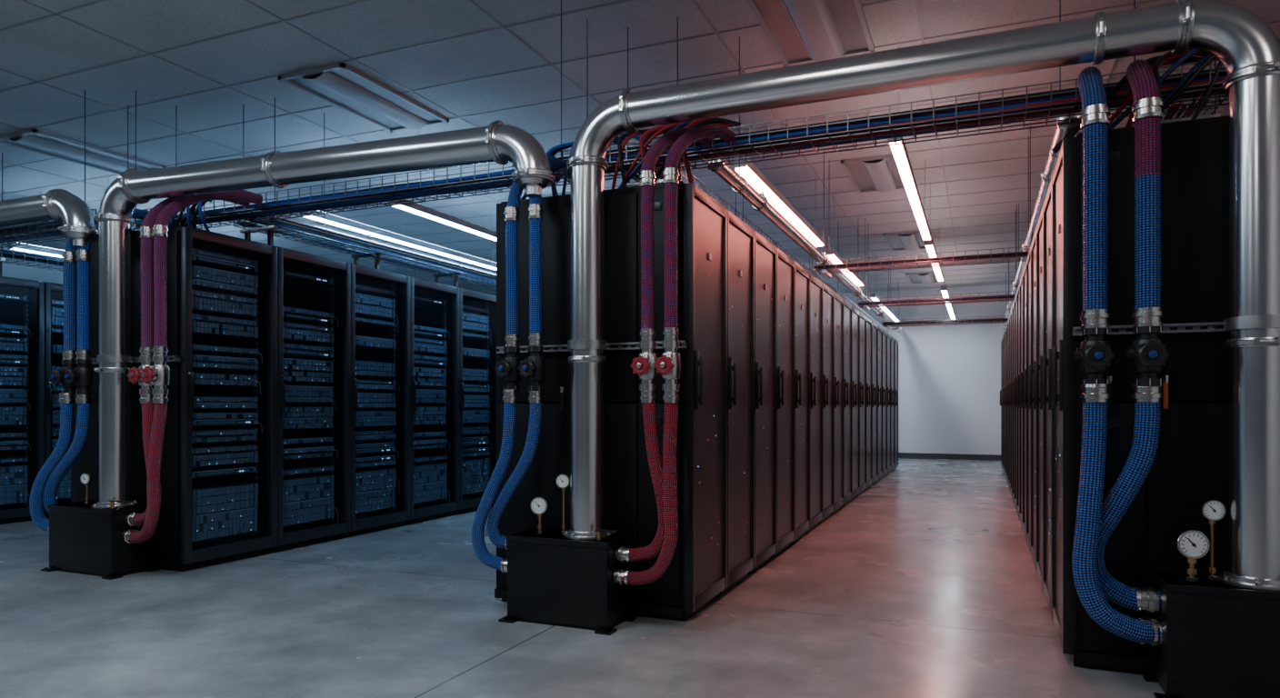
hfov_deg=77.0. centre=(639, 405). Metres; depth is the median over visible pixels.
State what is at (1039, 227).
rack
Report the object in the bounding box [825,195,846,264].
linear light
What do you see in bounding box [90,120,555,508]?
pipe
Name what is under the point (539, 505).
pressure gauge
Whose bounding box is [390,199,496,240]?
linear light
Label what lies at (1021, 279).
rack
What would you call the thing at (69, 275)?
hose
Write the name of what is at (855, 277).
linear light
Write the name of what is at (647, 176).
hose
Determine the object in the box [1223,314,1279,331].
bracket
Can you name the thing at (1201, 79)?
cable bundle
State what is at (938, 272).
linear light
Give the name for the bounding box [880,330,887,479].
rack
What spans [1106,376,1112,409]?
lever
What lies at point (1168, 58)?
cables
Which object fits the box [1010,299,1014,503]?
rack
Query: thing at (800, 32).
ceiling light
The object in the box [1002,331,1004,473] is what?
rack
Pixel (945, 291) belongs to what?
linear light
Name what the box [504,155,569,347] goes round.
hose
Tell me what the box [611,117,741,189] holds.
cables
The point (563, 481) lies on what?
pressure gauge
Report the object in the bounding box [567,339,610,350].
bracket
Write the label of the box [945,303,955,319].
linear light
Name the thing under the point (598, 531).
tap
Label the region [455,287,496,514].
rack
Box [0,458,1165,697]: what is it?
floor
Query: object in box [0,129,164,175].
ceiling light
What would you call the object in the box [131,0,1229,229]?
cable tray
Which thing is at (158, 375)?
control valve
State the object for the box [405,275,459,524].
rack
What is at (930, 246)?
linear light
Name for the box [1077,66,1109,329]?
hose
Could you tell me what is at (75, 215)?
pipe
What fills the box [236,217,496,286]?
cable bundle
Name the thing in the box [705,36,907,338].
conduit pipe
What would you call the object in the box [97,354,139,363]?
bracket
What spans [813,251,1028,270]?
cable bundle
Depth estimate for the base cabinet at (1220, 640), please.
2.88 m
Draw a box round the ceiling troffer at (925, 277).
[905,271,944,284]
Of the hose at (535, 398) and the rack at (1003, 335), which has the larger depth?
the rack at (1003, 335)
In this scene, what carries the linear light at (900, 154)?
hanging from the ceiling at (474, 64)
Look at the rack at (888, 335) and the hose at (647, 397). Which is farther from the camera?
the rack at (888, 335)
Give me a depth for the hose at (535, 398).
4.11 m
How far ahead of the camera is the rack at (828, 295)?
7.66 m
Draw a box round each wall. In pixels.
[0,242,63,284]
[839,284,1013,455]
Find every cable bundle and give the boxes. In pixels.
[0,214,97,242]
[0,249,63,266]
[136,169,560,226]
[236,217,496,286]
[554,67,1228,178]
[626,167,684,182]
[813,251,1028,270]
[857,295,1015,305]
[882,318,1008,325]
[1162,97,1209,119]
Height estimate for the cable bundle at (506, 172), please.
0.077 m
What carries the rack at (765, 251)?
on the floor
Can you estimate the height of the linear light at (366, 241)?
1.002 m
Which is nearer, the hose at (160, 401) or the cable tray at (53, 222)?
the hose at (160, 401)
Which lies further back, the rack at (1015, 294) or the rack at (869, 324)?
the rack at (869, 324)
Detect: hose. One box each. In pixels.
[29,392,75,532]
[42,394,91,513]
[61,208,149,359]
[75,241,91,359]
[121,393,169,543]
[124,393,161,526]
[139,196,249,357]
[151,190,262,357]
[471,389,518,572]
[486,390,543,549]
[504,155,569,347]
[528,195,543,346]
[613,390,679,585]
[615,390,664,562]
[639,127,719,342]
[662,124,739,341]
[1071,383,1162,646]
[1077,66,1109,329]
[1097,383,1163,614]
[1123,60,1163,178]
[1131,173,1163,328]
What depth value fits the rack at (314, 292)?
6.42 m
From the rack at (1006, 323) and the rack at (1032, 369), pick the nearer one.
the rack at (1032, 369)
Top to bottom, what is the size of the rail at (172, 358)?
0.044 m
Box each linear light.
[7,234,243,257]
[267,112,496,279]
[300,208,496,269]
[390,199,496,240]
[734,156,823,248]
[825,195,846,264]
[841,269,863,286]
[870,270,881,300]
[881,306,899,321]
[888,137,930,240]
[924,222,939,258]
[932,267,943,281]
[940,281,953,298]
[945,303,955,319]
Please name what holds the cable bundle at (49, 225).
in the cable tray at (53, 222)
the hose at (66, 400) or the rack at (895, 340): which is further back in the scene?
the rack at (895, 340)
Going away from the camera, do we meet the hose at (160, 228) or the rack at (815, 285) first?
the hose at (160, 228)
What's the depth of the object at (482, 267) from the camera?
13.75 m
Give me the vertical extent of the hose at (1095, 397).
0.991 m
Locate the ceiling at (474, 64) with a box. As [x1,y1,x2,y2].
[0,0,1279,296]
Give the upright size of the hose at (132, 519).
0.856 m
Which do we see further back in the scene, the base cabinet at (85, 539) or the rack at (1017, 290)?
the rack at (1017, 290)
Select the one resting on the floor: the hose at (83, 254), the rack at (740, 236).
the rack at (740, 236)
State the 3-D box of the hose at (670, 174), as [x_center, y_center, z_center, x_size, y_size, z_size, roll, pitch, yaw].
[0.328,-0.876,4.066,0.079,1.159,0.679,0,0,37]
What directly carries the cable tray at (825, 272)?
hanging from the ceiling at (474, 64)
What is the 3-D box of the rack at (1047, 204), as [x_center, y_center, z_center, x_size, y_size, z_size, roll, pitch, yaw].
[2.622,-0.032,3.950,1.184,2.230,0.595,0,0,23]
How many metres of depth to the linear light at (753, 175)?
6.51 m
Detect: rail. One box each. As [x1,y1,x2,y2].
[90,355,179,364]
[496,340,686,354]
[1072,320,1229,337]
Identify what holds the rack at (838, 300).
on the floor
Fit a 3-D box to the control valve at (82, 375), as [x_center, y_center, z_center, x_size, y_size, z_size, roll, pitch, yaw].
[-3.699,-0.187,5.296,0.126,0.230,0.165,0,0,23]
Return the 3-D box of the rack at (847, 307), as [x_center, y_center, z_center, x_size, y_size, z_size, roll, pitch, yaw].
[1.740,-0.032,8.919,1.184,2.230,0.595,0,0,23]
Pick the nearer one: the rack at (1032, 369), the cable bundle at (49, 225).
the rack at (1032, 369)
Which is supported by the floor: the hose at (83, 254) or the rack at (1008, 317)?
the rack at (1008, 317)
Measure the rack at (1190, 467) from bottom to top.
2.230 m
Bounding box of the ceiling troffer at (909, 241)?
[882,230,925,250]
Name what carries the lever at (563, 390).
attached to the rack at (695, 576)
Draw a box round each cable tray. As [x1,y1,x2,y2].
[0,90,135,248]
[0,152,63,276]
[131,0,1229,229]
[233,97,496,291]
[626,16,887,332]
[812,125,1030,278]
[857,204,1017,310]
[881,250,1009,329]
[1131,0,1219,126]
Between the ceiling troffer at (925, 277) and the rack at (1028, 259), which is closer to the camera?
the rack at (1028, 259)
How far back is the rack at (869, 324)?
10.45 m
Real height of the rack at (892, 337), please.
2.230 m
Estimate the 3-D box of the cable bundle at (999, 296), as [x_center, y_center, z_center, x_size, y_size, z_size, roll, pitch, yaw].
[3.694,-1.302,9.944,1.931,0.054,0.195,0,0,23]
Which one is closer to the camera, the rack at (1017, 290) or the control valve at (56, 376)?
the control valve at (56, 376)
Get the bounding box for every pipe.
[0,189,99,247]
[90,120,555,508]
[562,0,1279,590]
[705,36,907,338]
[1000,0,1081,334]
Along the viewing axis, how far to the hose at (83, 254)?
5.29 m
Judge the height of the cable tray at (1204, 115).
1.237 m
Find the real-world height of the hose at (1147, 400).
0.881 m
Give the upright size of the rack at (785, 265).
2.230 m
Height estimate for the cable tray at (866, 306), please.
1.140 m
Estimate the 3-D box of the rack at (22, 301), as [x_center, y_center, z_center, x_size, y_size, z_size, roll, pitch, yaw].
[-6.298,-0.048,7.500,1.184,2.262,0.742,0,0,23]
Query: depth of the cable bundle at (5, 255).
7.85 m
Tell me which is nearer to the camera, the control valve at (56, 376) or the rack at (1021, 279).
the control valve at (56, 376)
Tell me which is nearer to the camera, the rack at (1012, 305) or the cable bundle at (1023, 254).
the cable bundle at (1023, 254)
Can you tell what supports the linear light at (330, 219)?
hanging from the ceiling at (474, 64)
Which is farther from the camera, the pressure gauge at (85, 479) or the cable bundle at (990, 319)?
the cable bundle at (990, 319)
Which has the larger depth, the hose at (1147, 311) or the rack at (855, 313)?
the rack at (855, 313)
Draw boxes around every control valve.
[50,360,77,394]
[63,359,92,394]
[127,357,154,393]
[140,356,169,393]
[493,346,520,391]
[517,345,544,391]
[630,341,657,390]
[654,340,680,389]
[1073,328,1114,384]
[1125,326,1169,386]
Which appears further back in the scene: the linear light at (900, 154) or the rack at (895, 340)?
the rack at (895, 340)
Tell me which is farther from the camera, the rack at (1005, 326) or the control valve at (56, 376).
the rack at (1005, 326)
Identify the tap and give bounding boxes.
[108,500,122,509]
[595,529,618,540]
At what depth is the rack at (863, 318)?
9.89 m
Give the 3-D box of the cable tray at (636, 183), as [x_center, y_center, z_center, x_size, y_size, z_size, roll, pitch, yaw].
[2.401,-1.748,10.442,0.360,1.237,12.105,0,0,23]
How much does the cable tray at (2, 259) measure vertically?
1.187 m
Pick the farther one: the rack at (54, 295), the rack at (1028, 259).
the rack at (54, 295)
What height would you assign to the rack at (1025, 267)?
2.230 m
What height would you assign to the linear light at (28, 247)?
0.722 m
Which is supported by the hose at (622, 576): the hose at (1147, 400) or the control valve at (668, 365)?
the control valve at (668, 365)
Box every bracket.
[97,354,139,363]
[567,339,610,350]
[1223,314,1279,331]
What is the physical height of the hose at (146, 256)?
1.163 m
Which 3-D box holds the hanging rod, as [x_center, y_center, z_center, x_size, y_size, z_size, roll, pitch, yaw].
[-0.009,-1.797,9.129,2.555,1.140,0.310,0,0,23]
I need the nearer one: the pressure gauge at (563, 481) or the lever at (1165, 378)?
the lever at (1165, 378)
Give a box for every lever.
[560,387,568,411]
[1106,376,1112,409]
[1161,375,1169,409]
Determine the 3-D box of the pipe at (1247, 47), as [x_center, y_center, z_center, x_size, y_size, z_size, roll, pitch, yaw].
[1.000,-0.443,3.486,2.989,2.192,0.244,0,0,23]
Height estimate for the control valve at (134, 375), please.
0.230 m
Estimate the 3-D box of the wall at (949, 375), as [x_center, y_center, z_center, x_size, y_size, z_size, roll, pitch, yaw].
[2.453,-0.642,17.807,16.600,3.450,0.100,0,0,23]
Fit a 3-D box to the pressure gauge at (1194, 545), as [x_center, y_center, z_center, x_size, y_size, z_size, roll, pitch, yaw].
[2.053,0.557,2.995,0.108,0.191,0.044,0,0,11]
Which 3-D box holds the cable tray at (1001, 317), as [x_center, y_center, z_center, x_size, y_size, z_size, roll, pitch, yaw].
[4.789,-1.797,12.524,1.935,1.140,0.310,0,0,23]
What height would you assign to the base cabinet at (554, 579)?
0.430 m
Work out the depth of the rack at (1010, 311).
9.46 m
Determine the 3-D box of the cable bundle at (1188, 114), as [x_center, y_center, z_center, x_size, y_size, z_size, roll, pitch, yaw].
[4.913,-1.423,9.376,0.276,0.059,12.101,0,0,23]
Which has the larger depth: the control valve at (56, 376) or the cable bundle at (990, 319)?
the cable bundle at (990, 319)
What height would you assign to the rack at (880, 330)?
2.230 m
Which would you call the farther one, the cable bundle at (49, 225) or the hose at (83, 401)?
the cable bundle at (49, 225)
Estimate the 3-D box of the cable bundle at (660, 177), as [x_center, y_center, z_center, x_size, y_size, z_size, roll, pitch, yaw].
[2.400,-1.432,10.442,0.304,0.070,12.102,0,0,23]
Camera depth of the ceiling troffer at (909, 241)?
11.44 m
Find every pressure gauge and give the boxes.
[80,473,92,504]
[530,497,548,534]
[555,473,570,534]
[1175,530,1209,581]
[1200,500,1226,579]
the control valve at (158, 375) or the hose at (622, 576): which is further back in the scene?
the control valve at (158, 375)
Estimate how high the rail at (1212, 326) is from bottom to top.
0.044 m
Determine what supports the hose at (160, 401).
attached to the base cabinet at (85, 539)
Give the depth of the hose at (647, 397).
3.83 m
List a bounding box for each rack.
[0,276,44,524]
[40,281,71,519]
[71,225,277,571]
[272,245,350,552]
[346,262,409,537]
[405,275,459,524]
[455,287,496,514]
[494,180,727,621]
[720,210,754,595]
[748,230,776,574]
[770,248,794,558]
[790,261,809,544]
[805,273,822,533]
[818,283,834,523]
[830,292,843,515]
[840,299,852,508]
[849,306,859,501]
[856,311,866,496]
[863,317,872,490]
[869,321,878,487]
[874,326,882,482]
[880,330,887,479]
[884,333,890,476]
[889,336,894,472]
[892,339,898,469]
[1000,334,1003,470]
[1000,340,1001,465]
[1001,338,1002,468]
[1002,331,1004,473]
[1003,326,1006,479]
[1004,322,1007,481]
[1005,317,1009,487]
[1007,310,1010,493]
[1009,304,1012,499]
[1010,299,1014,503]
[1012,293,1016,509]
[1014,284,1019,517]
[1017,272,1022,528]
[1020,260,1026,539]
[1024,245,1030,553]
[1029,227,1036,570]
[1035,208,1042,589]
[1042,177,1051,617]
[1051,115,1229,674]
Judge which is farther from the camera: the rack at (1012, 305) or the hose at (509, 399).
the rack at (1012, 305)
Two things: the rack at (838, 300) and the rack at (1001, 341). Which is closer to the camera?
the rack at (838, 300)
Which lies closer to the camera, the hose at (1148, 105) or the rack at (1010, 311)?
the hose at (1148, 105)
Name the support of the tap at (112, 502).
attached to the pipe at (500, 143)
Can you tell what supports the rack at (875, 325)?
on the floor
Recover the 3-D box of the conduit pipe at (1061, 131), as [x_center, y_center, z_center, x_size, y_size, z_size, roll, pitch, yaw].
[4.602,-1.859,9.817,0.130,1.015,12.730,0,0,23]
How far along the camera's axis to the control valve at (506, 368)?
4.13 m
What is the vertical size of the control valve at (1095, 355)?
0.230 m
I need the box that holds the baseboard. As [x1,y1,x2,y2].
[898,452,1000,460]
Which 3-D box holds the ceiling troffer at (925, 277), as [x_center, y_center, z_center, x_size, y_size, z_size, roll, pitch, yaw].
[5.260,-2.337,14.823,0.600,0.058,1.200,0,0,23]
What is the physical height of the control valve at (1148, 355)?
0.230 m
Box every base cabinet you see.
[40,500,159,579]
[498,527,636,635]
[1142,570,1279,697]
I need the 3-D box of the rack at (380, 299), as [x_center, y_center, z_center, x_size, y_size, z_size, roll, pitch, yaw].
[-2.732,-0.048,7.148,1.184,2.262,0.742,0,0,23]
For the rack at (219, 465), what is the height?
2.262 m
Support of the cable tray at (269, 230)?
hanging from the ceiling at (474, 64)
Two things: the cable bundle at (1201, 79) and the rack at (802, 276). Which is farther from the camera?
the rack at (802, 276)
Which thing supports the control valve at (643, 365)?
on the hose at (647, 397)
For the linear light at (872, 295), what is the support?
hanging from the ceiling at (474, 64)
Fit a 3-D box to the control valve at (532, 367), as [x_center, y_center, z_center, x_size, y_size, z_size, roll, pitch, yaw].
[-0.555,-0.187,4.089,0.115,0.230,0.159,0,0,23]
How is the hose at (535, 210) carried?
attached to the control valve at (532, 367)
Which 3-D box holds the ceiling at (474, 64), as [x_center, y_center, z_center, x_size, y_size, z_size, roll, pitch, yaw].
[-1.533,-2.414,8.418,16.600,0.105,20.300,0,0,23]
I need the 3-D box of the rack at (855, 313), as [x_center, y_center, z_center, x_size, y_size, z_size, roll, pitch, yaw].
[1.975,-0.032,9.471,1.184,2.230,0.595,0,0,23]
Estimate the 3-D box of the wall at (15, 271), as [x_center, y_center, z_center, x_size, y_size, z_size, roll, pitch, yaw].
[-9.219,-0.642,11.681,0.100,3.450,20.300,0,0,23]
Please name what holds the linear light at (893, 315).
hanging from the ceiling at (474, 64)
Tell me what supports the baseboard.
attached to the wall at (949, 375)
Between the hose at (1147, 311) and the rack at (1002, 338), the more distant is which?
the rack at (1002, 338)
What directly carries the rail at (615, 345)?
attached to the rack at (695, 576)
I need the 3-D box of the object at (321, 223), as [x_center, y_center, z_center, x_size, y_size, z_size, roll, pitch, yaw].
[-3.813,-2.337,10.852,0.600,0.058,1.200,0,0,23]

